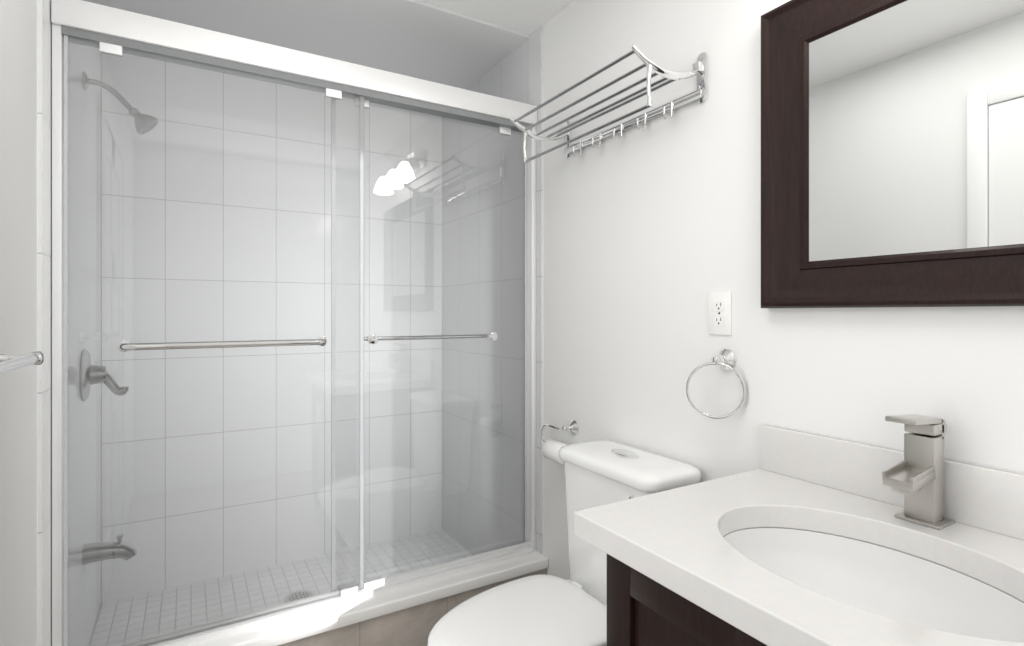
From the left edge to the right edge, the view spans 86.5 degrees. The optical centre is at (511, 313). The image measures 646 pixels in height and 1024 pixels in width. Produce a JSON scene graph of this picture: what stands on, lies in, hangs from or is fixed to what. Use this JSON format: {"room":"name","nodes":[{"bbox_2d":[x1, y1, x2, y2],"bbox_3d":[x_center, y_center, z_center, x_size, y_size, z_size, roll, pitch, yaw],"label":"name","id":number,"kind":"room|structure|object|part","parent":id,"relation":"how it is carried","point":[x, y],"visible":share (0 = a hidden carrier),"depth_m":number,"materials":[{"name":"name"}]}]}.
{"room":"bathroom","nodes":[
{"label":"bathroom","id":0,"kind":"room"},
{"bbox_2d":[0,0,36,645],"bbox_3d":[-0.830,0.039,0.681,0.100,2.350,3.730,0,0,-31],"label":"wall","id":1,"kind":"structure","parent":0,"point":[18,319],"depth_m":1.18,"materials":[{"name":"white paint"}]},
{"bbox_2d":[0,351,44,374],"bbox_3d":[-0.831,0.085,0.860,0.080,0.052,0.412,0,0,-31],"label":"towel bar","id":2,"kind":"object","parent":1,"relation":"attached to","point":[10,362],"visible":1,"depth_m":0.96,"materials":[{"name":"silver metal"}]},
{"bbox_2d":[37,0,100,645],"bbox_3d":[-1.416,0.024,1.775,0.009,2.320,1.050,0,0,-31],"label":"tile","id":3,"kind":"structure","parent":1,"relation":"attached to","point":[44,329],"depth_m":1.67,"materials":[{"name":"white tile"}]},
{"bbox_2d":[79,349,128,400],"bbox_3d":[-1.401,0.210,1.883,0.128,0.176,0.176,0,0,-31],"label":"shower valve","id":4,"kind":"object","parent":3,"relation":"attached to","point":[93,376],"depth_m":1.84,"materials":[{"name":"grey metal"}]},
{"bbox_2d":[82,534,136,564],"bbox_3d":[-1.391,0.819,1.888,0.150,0.090,0.068,0,0,-31],"label":"tub spout","id":5,"kind":"object","parent":3,"relation":"attached to","point":[112,554],"depth_m":1.87,"materials":[{"name":"grey metal"}]},
{"bbox_2d":[82,72,158,134],"bbox_3d":[-1.364,-0.728,1.905,0.215,0.184,0.084,0,0,-31],"label":"shower head","id":6,"kind":"object","parent":3,"relation":"attached to","point":[146,122],"depth_m":1.91},
{"bbox_2d":[418,0,573,34],"bbox_3d":[-0.133,-1.186,1.094,1.720,0.100,3.730,0,0,-31],"label":"ceiling","id":7,"kind":"structure","parent":0,"point":[528,17],"depth_m":2.04,"materials":[{"name":"white paint"}]},
{"bbox_2d":[89,0,528,88],"bbox_3d":[-0.802,-1.130,2.221,1.502,0.012,0.891,0,0,-31],"label":"ceiling","id":8,"kind":"structure","parent":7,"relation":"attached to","point":[422,40],"depth_m":2.16,"materials":[{"name":"white paint"}]},
{"bbox_2d":[543,0,1023,579],"bbox_3d":[0.563,0.039,1.508,0.100,2.350,3.730,0,0,-31],"label":"wall","id":9,"kind":"structure","parent":0,"point":[651,236],"depth_m":1.51,"materials":[{"name":"white paint"}]},
{"bbox_2d":[442,26,542,554],"bbox_3d":[-0.133,0.024,2.574,0.009,2.320,0.985,0,0,-31],"label":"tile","id":10,"kind":"structure","parent":9,"relation":"attached to","point":[516,74],"depth_m":2.51,"materials":[{"name":"white tile"}]},
{"bbox_2d":[541,420,578,464],"bbox_3d":[0.164,0.462,1.987,0.096,0.149,0.168,0,0,-31],"label":"toilet paper holder","id":11,"kind":"object","parent":9,"relation":"attached to","point":[551,448],"visible":0.81,"depth_m":1.96,"materials":[{"name":"silver metal"}]},
{"bbox_2d":[510,44,707,162],"bbox_3d":[0.255,-0.617,1.680,0.252,0.181,0.644,0,0,-31],"label":"towel rack","id":12,"kind":"object","parent":9,"relation":"attached to","point":[700,70],"visible":0.98,"depth_m":1.60,"materials":[{"name":"silver metal"}]},
{"bbox_2d":[686,349,745,418],"bbox_3d":[0.522,0.181,1.393,0.087,0.177,0.125,0,0,-31],"label":"towel ring","id":13,"kind":"object","parent":9,"relation":"attached to","point":[725,359],"visible":1,"depth_m":1.39,"materials":[{"name":"silver metal"}]},
{"bbox_2d":[709,291,731,334],"bbox_3d":[0.546,0.000,1.431,0.008,0.114,0.070,0,0,-31],"label":"electrical outlet","id":14,"kind":"object","parent":9,"relation":"attached to","point":[720,313],"visible":1,"depth_m":1.43,"materials":[{"name":"white plastic"}]},
{"bbox_2d":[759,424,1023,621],"bbox_3d":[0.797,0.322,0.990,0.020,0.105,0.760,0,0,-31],"label":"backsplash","id":15,"kind":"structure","parent":9,"relation":"attached to","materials":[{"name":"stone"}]},
{"bbox_2d":[761,0,1023,307],"bbox_3d":[0.812,-0.361,0.952,0.037,0.698,0.820,0,0,-31],"label":"mirror","id":16,"kind":"object","parent":9,"relation":"attached to","point":[892,153],"visible":0.96,"depth_m":1.07,"materials":[{"name":"brown wood"}]},
{"bbox_3d":[-0.133,1.264,1.094,1.720,0.100,3.730,0,0,-31],"label":"floor","id":17,"kind":"structure","parent":0,"visible":0},
{"bbox_2d":[89,529,472,645],"bbox_3d":[-0.807,1.199,2.230,1.502,0.030,0.871,0,0,-31],"label":"mosaic","id":18,"kind":"object","parent":17,"relation":"on","point":[150,621],"depth_m":2.33},
{"bbox_2d":[284,590,312,602],"bbox_3d":[-0.886,1.182,2.265,0.112,0.004,0.112,0,0,-31],"label":"drain cover","id":19,"kind":"object","parent":18,"relation":"on","point":[297,594],"depth_m":2.28,"materials":[{"name":"grey metal"}]},
{"bbox_2d":[279,568,546,645],"bbox_3d":[-0.551,1.102,1.797,1.520,0.224,0.135,0,0,-31],"label":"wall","id":20,"kind":"structure","parent":17,"relation":"on","point":[413,626],"depth_m":1.82,"materials":[{"name":"tile"}]},
{"bbox_2d":[185,551,547,645],"bbox_3d":[-0.550,0.970,1.796,1.518,0.040,0.162,0,0,-31],"label":"shower curb","id":21,"kind":"object","parent":20,"relation":"on","point":[294,628],"visible":0.54,"depth_m":1.79,"materials":[{"name":"white stone"}]},
{"bbox_2d":[51,0,536,645],"bbox_3d":[-0.560,0.062,1.812,1.499,1.776,0.064,0,0,-31],"label":"shower door","id":22,"kind":"structure","parent":21,"relation":"on","point":[97,18],"depth_m":1.69,"materials":[{"name":"clear glass"}]},
{"bbox_2d":[64,35,67,645],"bbox_3d":[-1.172,0.095,1.431,0.008,1.658,0.009,0,0,-31],"label":"seal","id":23,"kind":"object","parent":22,"relation":"attached to","point":[65,36],"depth_m":1.43,"materials":[{"name":"white plastic"}]},
{"bbox_2d":[99,42,122,56],"bbox_3d":[-1.089,-0.725,1.480,0.050,0.042,0.016,0,0,-31],"label":"hanger","id":24,"kind":"object","parent":22,"relation":"attached to","point":[110,49],"depth_m":1.47,"materials":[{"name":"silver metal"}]},
{"bbox_2d":[117,336,326,351],"bbox_3d":[-0.822,0.090,1.599,0.554,0.032,0.063,0,0,-31],"label":"door handle","id":25,"kind":"object","parent":22,"relation":"attached to","point":[124,346],"visible":1,"depth_m":1.55,"materials":[{"name":"silver metal"}]},
{"bbox_2d":[61,25,531,132],"bbox_3d":[-0.560,-0.740,1.812,1.459,0.022,0.048,0,0,-31],"label":"rail","id":26,"kind":"object","parent":22,"relation":"attached to","point":[71,33],"depth_m":1.69,"materials":[{"name":"grey metal"}]},
{"bbox_2d":[331,98,335,590],"bbox_3d":[-0.591,0.095,1.803,0.012,1.658,0.008,0,0,-31],"label":"seal","id":27,"kind":"object","parent":22,"relation":"attached to","point":[332,343],"depth_m":1.80,"materials":[{"name":"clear plastic"}]},
{"bbox_2d":[325,88,341,99],"bbox_3d":[-0.584,-0.725,1.780,0.050,0.042,0.016,0,0,-31],"label":"hanger","id":28,"kind":"object","parent":22,"relation":"attached to","point":[335,94],"depth_m":1.77,"materials":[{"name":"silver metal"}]},
{"bbox_2d":[338,581,357,597],"bbox_3d":[-0.549,0.921,1.819,0.055,0.022,0.052,0,0,-31],"label":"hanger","id":29,"kind":"object","parent":22,"relation":"attached to","point":[350,590],"depth_m":1.80,"materials":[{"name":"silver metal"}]},
{"bbox_2d":[353,97,368,108],"bbox_3d":[-0.514,-0.725,1.857,0.050,0.042,0.016,0,0,-31],"label":"hanger","id":30,"kind":"object","parent":22,"relation":"attached to","point":[366,102],"depth_m":1.85,"materials":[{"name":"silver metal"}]},
{"bbox_2d":[360,96,363,588],"bbox_3d":[-0.507,0.095,1.834,0.012,1.658,0.008,0,0,-31],"label":"seal","id":31,"kind":"object","parent":22,"relation":"attached to","point":[361,98],"depth_m":1.83,"materials":[{"name":"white plastic"}]},
{"bbox_2d":[364,332,497,343],"bbox_3d":[-0.289,0.090,2.017,0.515,0.034,0.065,0,0,-31],"label":"door handle","id":32,"kind":"object","parent":22,"relation":"attached to","point":[374,339],"visible":0.9,"depth_m":2.02,"materials":[{"name":"silver metal"}]},
{"bbox_2d":[498,127,510,135],"bbox_3d":[-0.030,-0.725,2.144,0.050,0.042,0.016,0,0,-31],"label":"hanger","id":33,"kind":"object","parent":22,"relation":"attached to","point":[502,130],"depth_m":2.14,"materials":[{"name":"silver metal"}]},
{"bbox_2d":[524,144,526,541],"bbox_3d":[0.053,0.095,2.193,0.008,1.658,0.009,0,0,-31],"label":"seal","id":34,"kind":"object","parent":22,"relation":"attached to","point":[525,164],"depth_m":2.19,"materials":[{"name":"white plastic"}]},
{"bbox_2d":[427,440,700,645],"bbox_3d":[0.114,0.808,1.451,0.710,0.812,0.420,0,0,-31],"label":"toilet","id":35,"kind":"object","parent":17,"relation":"on","point":[541,610],"visible":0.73,"depth_m":1.45,"materials":[{"name":"white ceramic"}]},
{"bbox_3d":[0.016,0.787,1.392,0.478,0.025,0.372,0,0,-31],"label":"lid","id":36,"kind":"part","parent":35,"relation":"part of","materials":[{"name":"white plastic"}]},
{"bbox_3d":[0.327,0.431,1.577,0.216,0.044,0.420,0,0,-31],"label":"tank lid","id":37,"kind":"part","parent":35,"relation":"part of","materials":[{"name":"white ceramic"}]},
{"bbox_2d":[574,414,1023,645],"bbox_3d":[0.558,0.697,0.848,0.577,1.033,0.760,0,0,-31],"label":"bathroom vanity","id":38,"kind":"object","parent":17,"relation":"on","point":[799,538],"visible":1,"depth_m":0.95,"materials":[{"name":"white stone"}]},
{"bbox_2d":[710,525,1023,645],"bbox_3d":[0.546,0.491,0.841,0.371,0.146,0.498,0,0,-31],"label":"sink","id":39,"kind":"object","parent":38,"relation":"in","point":[879,576],"depth_m":0.96,"materials":[{"name":"white ceramic"}]},
{"bbox_2d":[881,414,955,529],"bbox_3d":[0.717,0.277,0.967,0.132,0.193,0.070,0,0,-31],"label":"faucet","id":40,"kind":"object","parent":38,"relation":"on","point":[927,481],"depth_m":0.97,"materials":[{"name":"silver metal"}]},
{"bbox_3d":[-1.060,0.039,2.655,1.720,2.350,0.100,0,0,-31],"label":"wall","id":41,"kind":"structure","parent":0,"visible":0},
{"bbox_2d":[101,53,441,602],"bbox_3d":[-1.032,0.024,2.608,1.502,2.320,0.009,0,0,-31],"label":"tile","id":42,"kind":"structure","parent":41,"relation":"attached to","point":[387,204],"depth_m":2.51,"materials":[{"name":"white tile"}]}
]}

